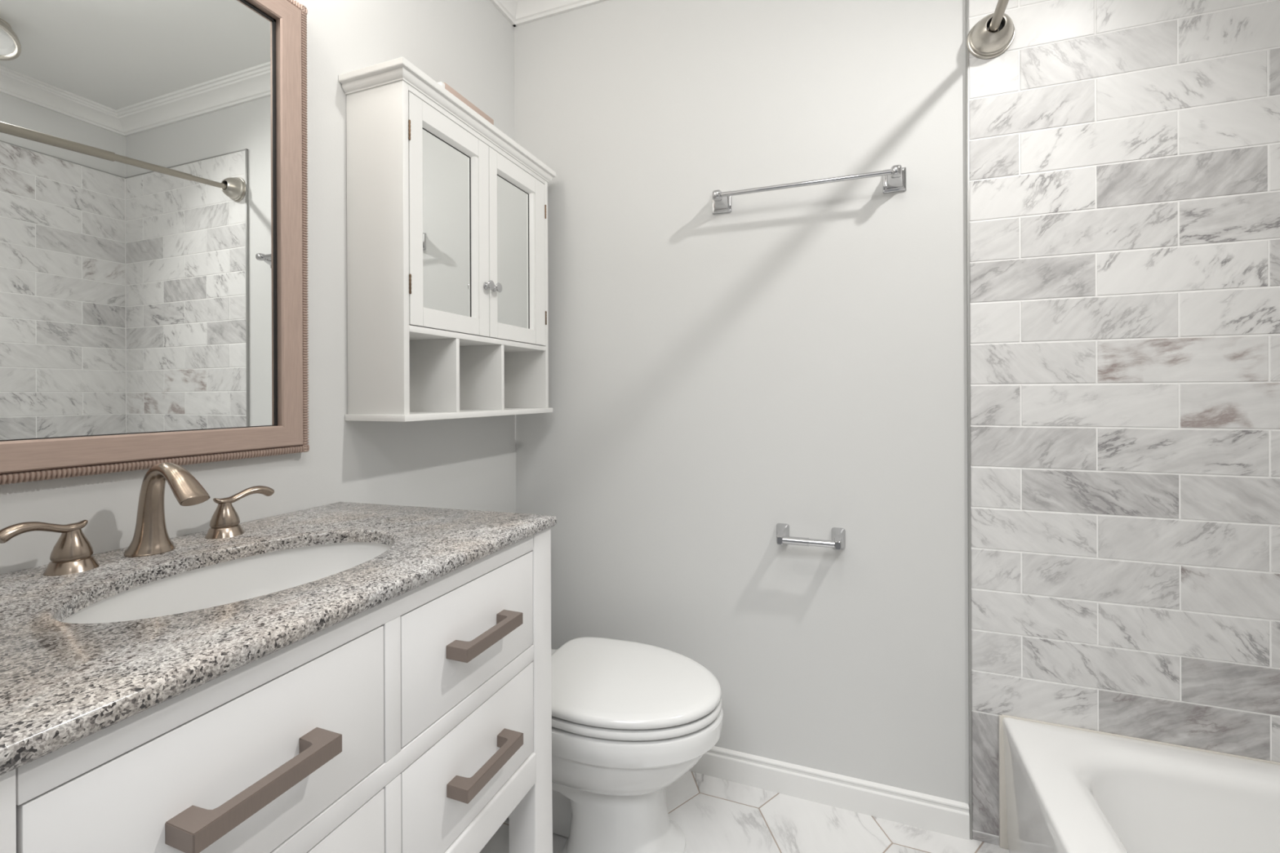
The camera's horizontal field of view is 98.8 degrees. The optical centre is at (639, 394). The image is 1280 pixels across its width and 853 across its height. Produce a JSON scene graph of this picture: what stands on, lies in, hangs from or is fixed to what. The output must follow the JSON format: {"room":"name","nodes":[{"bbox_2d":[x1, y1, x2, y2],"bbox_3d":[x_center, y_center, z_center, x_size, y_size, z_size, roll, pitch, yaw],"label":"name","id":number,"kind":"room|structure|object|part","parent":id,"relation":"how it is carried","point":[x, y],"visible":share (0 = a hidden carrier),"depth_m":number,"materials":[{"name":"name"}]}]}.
{"room":"bathroom","nodes":[
{"label":"bathroom","id":0,"kind":"room"},
{"bbox_2d":[0,0,515,574],"bbox_3d":[-0.750,-0.092,1.188,0.100,2.510,1.735,0,0,21],"label":"wall","id":1,"kind":"structure","parent":0,"point":[468,46],"depth_m":1.24,"materials":[{"name":"white paint"}]},
{"bbox_2d":[0,0,309,484],"bbox_3d":[-0.807,-0.342,0.858,0.026,0.924,0.613,0,0,21],"label":"wall mirror","id":2,"kind":"object","parent":1,"relation":"attached to","point":[153,289],"visible":0.99,"depth_m":0.90,"materials":[{"name":"beige wood"}]},
{"bbox_2d":[338,56,555,422],"bbox_3d":[-0.473,-0.332,1.510,0.188,0.782,0.657,0,0,21],"label":"upper cabinet","id":3,"kind":"object","parent":1,"relation":"attached to","point":[447,305],"visible":1,"depth_m":1.34,"materials":[{"name":"white paint"}]},
{"bbox_3d":[-0.590,-0.325,1.233,0.166,0.740,0.016,0,0,21],"label":"panel","id":4,"kind":"part","parent":3,"relation":"part of","materials":[{"name":"white paint"}]},
{"bbox_2d":[422,128,470,316],"bbox_3d":[-0.476,-0.408,1.343,0.004,0.424,0.192,0,0,21],"label":"mirror","id":5,"kind":"object","parent":3,"relation":"attached to","point":[446,159],"depth_m":1.34,"materials":[{"name":"clear glass"}]},
{"bbox_3d":[-0.476,-0.705,1.511,0.185,0.036,0.657,0,0,21],"label":"crown","id":6,"kind":"part","parent":3,"relation":"part of","materials":[{"name":"white paint"}]},
{"bbox_3d":[-0.467,-0.413,1.350,0.019,0.515,0.287,0,0,21],"label":"door","id":7,"kind":"part","parent":3,"relation":"part of","materials":[{"name":"white paint"}]},
{"bbox_2d":[437,81,493,124],"bbox_3d":[-0.496,-0.763,1.512,0.062,0.080,0.222,0,0,21],"label":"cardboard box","id":8,"kind":"object","parent":3,"relation":"on","point":[444,85],"visible":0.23,"depth_m":1.49,"materials":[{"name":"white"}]},
{"bbox_3d":[-0.483,-0.684,1.513,0.160,0.022,0.585,0,0,21],"label":"rail","id":9,"kind":"part","parent":3,"relation":"part of","materials":[{"name":"white paint"}]},
{"bbox_2d":[408,324,546,352],"bbox_3d":[-0.481,-0.146,1.513,0.160,0.014,0.585,0,0,21],"label":"shelf","id":10,"kind":"object","parent":3,"relation":"attached to","point":[468,340],"depth_m":1.44,"materials":[{"name":"white paint"}]},
{"bbox_3d":[-0.403,-0.291,1.461,0.022,0.026,0.026,0,0,21],"label":"knob","id":11,"kind":"part","parent":3,"relation":"part of","materials":[{"name":"silver metal"}]},
{"bbox_3d":[-0.390,-0.291,1.495,0.022,0.026,0.026,0,0,21],"label":"knob","id":12,"kind":"part","parent":3,"relation":"part of","materials":[{"name":"silver metal"}]},
{"bbox_2d":[497,175,528,328],"bbox_3d":[-0.376,-0.409,1.607,0.004,0.424,0.188,0,0,21],"label":"mirror","id":13,"kind":"object","parent":3,"relation":"attached to","point":[513,193],"depth_m":1.61,"materials":[{"name":"clear glass"}]},
{"bbox_3d":[-0.364,-0.414,1.623,0.019,0.515,0.292,0,0,21],"label":"door","id":14,"kind":"part","parent":3,"relation":"part of","materials":[{"name":"white paint"}]},
{"bbox_3d":[-0.377,-0.326,1.795,0.166,0.740,0.016,0,0,21],"label":"panel","id":15,"kind":"part","parent":3,"relation":"part of","materials":[{"name":"white paint"}]},
{"bbox_2d":[489,0,518,26],"bbox_3d":[-0.672,-1.307,1.159,0.076,0.080,1.539,0,0,21],"label":"trim","id":16,"kind":"structure","parent":1,"relation":"attached to","point":[508,8],"depth_m":1.83,"materials":[{"name":"white paint"}]},
{"bbox_2d":[514,0,968,804],"bbox_3d":[0.630,-0.098,1.544,2.428,2.510,0.100,0,0,21],"label":"wall","id":17,"kind":"structure","parent":0,"point":[797,357],"depth_m":1.59,"materials":[{"name":"white paint"}]},
{"bbox_2d":[515,0,608,26],"bbox_3d":[0.594,-1.312,1.461,2.228,0.080,0.076,0,0,21],"label":"trim","id":18,"kind":"structure","parent":17,"relation":"attached to","point":[527,11],"depth_m":1.83,"materials":[{"name":"white paint"}]},
{"bbox_2d":[712,164,906,214],"bbox_3d":[0.449,-0.572,1.514,0.524,0.062,0.082,0,0,21],"label":"towel bar","id":19,"kind":"object","parent":17,"relation":"attached to","point":[894,179],"visible":1,"depth_m":1.47,"materials":[{"name":"silver metal"}]},
{"bbox_3d":[0.235,-0.571,1.611,0.057,0.062,0.052,0,0,21],"label":"post","id":20,"kind":"part","parent":19,"relation":"part of","materials":[{"name":"silver metal"}]},
{"bbox_3d":[0.673,-0.573,1.445,0.057,0.062,0.052,0,0,21],"label":"post","id":21,"kind":"part","parent":19,"relation":"part of","materials":[{"name":"silver metal"}]},
{"bbox_2d":[776,523,845,550],"bbox_3d":[0.466,0.400,1.510,0.187,0.059,0.081,0,0,21],"label":"toilet paper holder","id":22,"kind":"object","parent":17,"relation":"attached to","point":[837,541],"visible":1,"depth_m":1.49,"materials":[{"name":"silver metal"}]},
{"bbox_3d":[0.396,0.400,1.537,0.037,0.059,0.080,0,0,21],"label":"post","id":23,"kind":"part","parent":22,"relation":"part of","materials":[{"name":"silver metal"}]},
{"bbox_3d":[0.536,0.399,1.483,0.037,0.059,0.080,0,0,21],"label":"post","id":24,"kind":"part","parent":22,"relation":"part of","materials":[{"name":"silver metal"}]},
{"bbox_2d":[689,746,969,839],"bbox_3d":[0.208,1.098,1.645,1.358,0.084,0.014,0,0,21],"label":"baseboard","id":25,"kind":"structure","parent":17,"relation":"attached to","point":[919,810],"depth_m":1.51,"materials":[{"name":"white paint"}]},
{"bbox_2d":[968,0,1279,845],"bbox_3d":[1.251,0.034,1.250,0.868,2.202,0.008,0,0,21],"label":"wall tiles","id":26,"kind":"structure","parent":17,"relation":"attached to","point":[1124,155],"depth_m":1.28,"materials":[{"name":"grey stone"}]},
{"bbox_2d":[966,0,1015,58],"bbox_3d":[0.574,-0.830,0.685,0.105,0.241,1.535,0,0,24],"label":"shower rod","id":27,"kind":"object","parent":26,"relation":"attached to","point":[993,34],"visible":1,"depth_m":1.35,"materials":[{"name":"silver metal"}]},
{"bbox_2d":[986,19,1004,31],"bbox_3d":[0.869,-0.900,1.344,0.037,0.037,0.015,0,0,21],"label":"socket","id":28,"kind":"object","parent":27,"relation":"attached to","point":[1001,28],"depth_m":1.34,"materials":[{"name":"black"}]},
{"bbox_3d":[0.575,-0.828,0.686,0.032,0.157,1.472,0,0,24],"label":"rod","id":29,"kind":"part","parent":27,"relation":"part of","materials":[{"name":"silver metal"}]},
{"bbox_2d":[999,714,1279,849],"bbox_3d":[1.277,0.968,1.235,0.801,0.333,0.006,0,0,21],"label":"trim","id":30,"kind":"structure","parent":17,"relation":"attached to","point":[1003,843],"depth_m":1.37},
{"bbox_2d":[479,770,1009,852],"bbox_3d":[0.344,1.179,0.775,2.428,0.080,1.735,0,0,21],"label":"floor","id":31,"kind":"structure","parent":0,"point":[714,815],"depth_m":1.44,"materials":[{"name":"white tile"}]},
{"bbox_2d":[0,527,552,852],"bbox_3d":[-0.540,0.698,0.773,0.572,0.888,0.784,0,0,21],"label":"bathroom vanity","id":32,"kind":"object","parent":31,"relation":"on","point":[420,720],"visible":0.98,"depth_m":0.63,"materials":[{"name":"white paint"}]},
{"bbox_3d":[-0.459,0.698,0.355,0.057,0.888,0.060,0,0,21],"label":"leg","id":33,"kind":"part","parent":32,"relation":"part of","materials":[{"name":"white paint"}]},
{"bbox_3d":[-0.377,0.367,0.527,0.018,0.167,0.314,0,0,21],"label":"drawer","id":34,"kind":"part","parent":32,"relation":"part of","materials":[{"name":"white paint"}]},
{"bbox_3d":[-0.354,0.365,0.515,0.039,0.018,0.140,0,0,21],"label":"handle","id":35,"kind":"part","parent":32,"relation":"part of","materials":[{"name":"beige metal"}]},
{"bbox_2d":[0,502,556,775],"bbox_3d":[-0.557,0.247,0.772,0.550,0.030,0.792,0,0,21],"label":"countertop","id":36,"kind":"structure","parent":32,"relation":"on","point":[62,684],"depth_m":0.59,"materials":[{"name":"grey stone"}]},
{"bbox_2d":[0,520,99,576],"bbox_3d":[-0.790,0.203,0.730,0.054,0.077,0.105,0,0,21],"label":"handle","id":37,"kind":"object","parent":36,"relation":"on","point":[72,553],"visible":1,"depth_m":0.74,"materials":[{"name":"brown metal"}]},
{"bbox_3d":[-0.789,0.177,0.724,0.022,0.024,0.095,0,0,14],"label":"lever","id":38,"kind":"part","parent":37,"relation":"part of","materials":[{"name":"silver metal"}]},
{"bbox_3d":[-0.781,0.234,0.754,0.054,0.016,0.054,0,0,21],"label":"handle","id":39,"kind":"part","parent":37,"relation":"part of","materials":[{"name":"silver metal"}]},
{"bbox_3d":[-0.781,0.204,0.754,0.042,0.045,0.042,0,0,21],"label":"handle","id":40,"kind":"part","parent":37,"relation":"part of","materials":[{"name":"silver metal"}]},
{"bbox_2d":[124,462,209,557],"bbox_3d":[-0.713,0.172,0.825,0.150,0.141,0.059,0,0,21],"label":"sink faucet","id":41,"kind":"object","parent":36,"relation":"on","point":[151,537],"visible":1,"depth_m":0.82,"materials":[{"name":"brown metal"}]},
{"bbox_2d":[62,542,391,623],"bbox_3d":[-0.530,0.328,0.760,0.320,0.147,0.440,0,0,21],"label":"sink basin","id":42,"kind":"object","parent":36,"relation":"in","point":[242,579],"visible":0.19,"depth_m":0.86,"materials":[{"name":"white ceramic"}]},
{"bbox_2d":[204,485,274,538],"bbox_3d":[-0.702,0.203,0.963,0.054,0.077,0.105,0,0,21],"label":"handle","id":43,"kind":"object","parent":36,"relation":"on","point":[224,522],"visible":1,"depth_m":0.93,"materials":[{"name":"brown metal"}]},
{"bbox_3d":[-0.711,0.234,0.939,0.054,0.016,0.054,0,0,21],"label":"handle","id":44,"kind":"part","parent":43,"relation":"part of","materials":[{"name":"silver metal"}]},
{"bbox_3d":[-0.711,0.204,0.939,0.042,0.045,0.042,0,0,21],"label":"handle","id":45,"kind":"part","parent":43,"relation":"part of","materials":[{"name":"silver metal"}]},
{"bbox_3d":[-0.698,0.177,0.966,0.022,0.024,0.095,0,0,27],"label":"lever","id":46,"kind":"part","parent":43,"relation":"part of","materials":[{"name":"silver metal"}]},
{"bbox_3d":[-0.376,0.563,0.527,0.018,0.161,0.314,0,0,21],"label":"drawer","id":47,"kind":"part","parent":32,"relation":"part of","materials":[{"name":"white paint"}]},
{"bbox_3d":[-0.255,0.562,0.846,0.018,0.161,0.310,0,0,21],"label":"drawer","id":48,"kind":"part","parent":32,"relation":"part of","materials":[{"name":"white paint"}]},
{"bbox_3d":[-0.256,0.366,0.846,0.018,0.167,0.310,0,0,21],"label":"drawer","id":49,"kind":"part","parent":32,"relation":"part of","materials":[{"name":"white paint"}]},
{"bbox_3d":[-0.233,0.364,0.834,0.039,0.018,0.140,0,0,21],"label":"handle","id":50,"kind":"part","parent":32,"relation":"part of","materials":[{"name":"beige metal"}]},
{"bbox_3d":[-0.232,0.560,0.834,0.039,0.018,0.140,0,0,21],"label":"handle","id":51,"kind":"part","parent":32,"relation":"part of","materials":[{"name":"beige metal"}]},
{"bbox_3d":[-0.319,0.673,0.686,0.034,0.055,0.657,0,0,21],"label":"rail","id":52,"kind":"part","parent":32,"relation":"part of","materials":[{"name":"white paint"}]},
{"bbox_3d":[-0.204,0.697,1.029,0.057,0.888,0.068,0,0,21],"label":"leg","id":53,"kind":"part","parent":32,"relation":"part of","materials":[{"name":"white paint"}]},
{"bbox_2d":[506,636,723,852],"bbox_3d":[-0.165,0.773,1.433,0.768,0.735,0.389,0,0,21],"label":"toilet","id":54,"kind":"object","parent":31,"relation":"on","point":[630,719],"visible":0.62,"depth_m":1.29,"materials":[{"name":"white ceramic"}]},
{"bbox_3d":[-0.034,0.719,1.383,0.479,0.027,0.388,0,0,21],"label":"lid","id":55,"kind":"part","parent":54,"relation":"part of","materials":[{"name":"white plastic"}]},
{"bbox_3d":[-0.033,0.749,1.382,0.478,0.025,0.388,0,0,21],"label":"seat","id":56,"kind":"part","parent":54,"relation":"part of","materials":[{"name":"white plastic"}]},
{"bbox_2d":[1002,717,1279,852],"bbox_3d":[1.012,0.971,0.526,0.794,0.330,1.518,0,0,21],"label":"bathtub","id":57,"kind":"object","parent":31,"relation":"on","point":[1068,790],"visible":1,"depth_m":1.18,"materials":[{"name":"white ceramic"}]},
{"bbox_3d":[1.413,-0.101,0.317,0.094,2.510,1.639,0,0,21],"label":"wall","id":58,"kind":"structure","parent":0,"visible":0},
{"bbox_2d":[965,0,972,839],"bbox_3d":[0.981,0.033,0.542,0.876,2.206,1.524,0,0,21],"label":"trim","id":59,"kind":"structure","parent":58,"relation":"attached to","point":[966,1],"depth_m":1.40,"materials":[{"name":"grey metal"}]}
]}

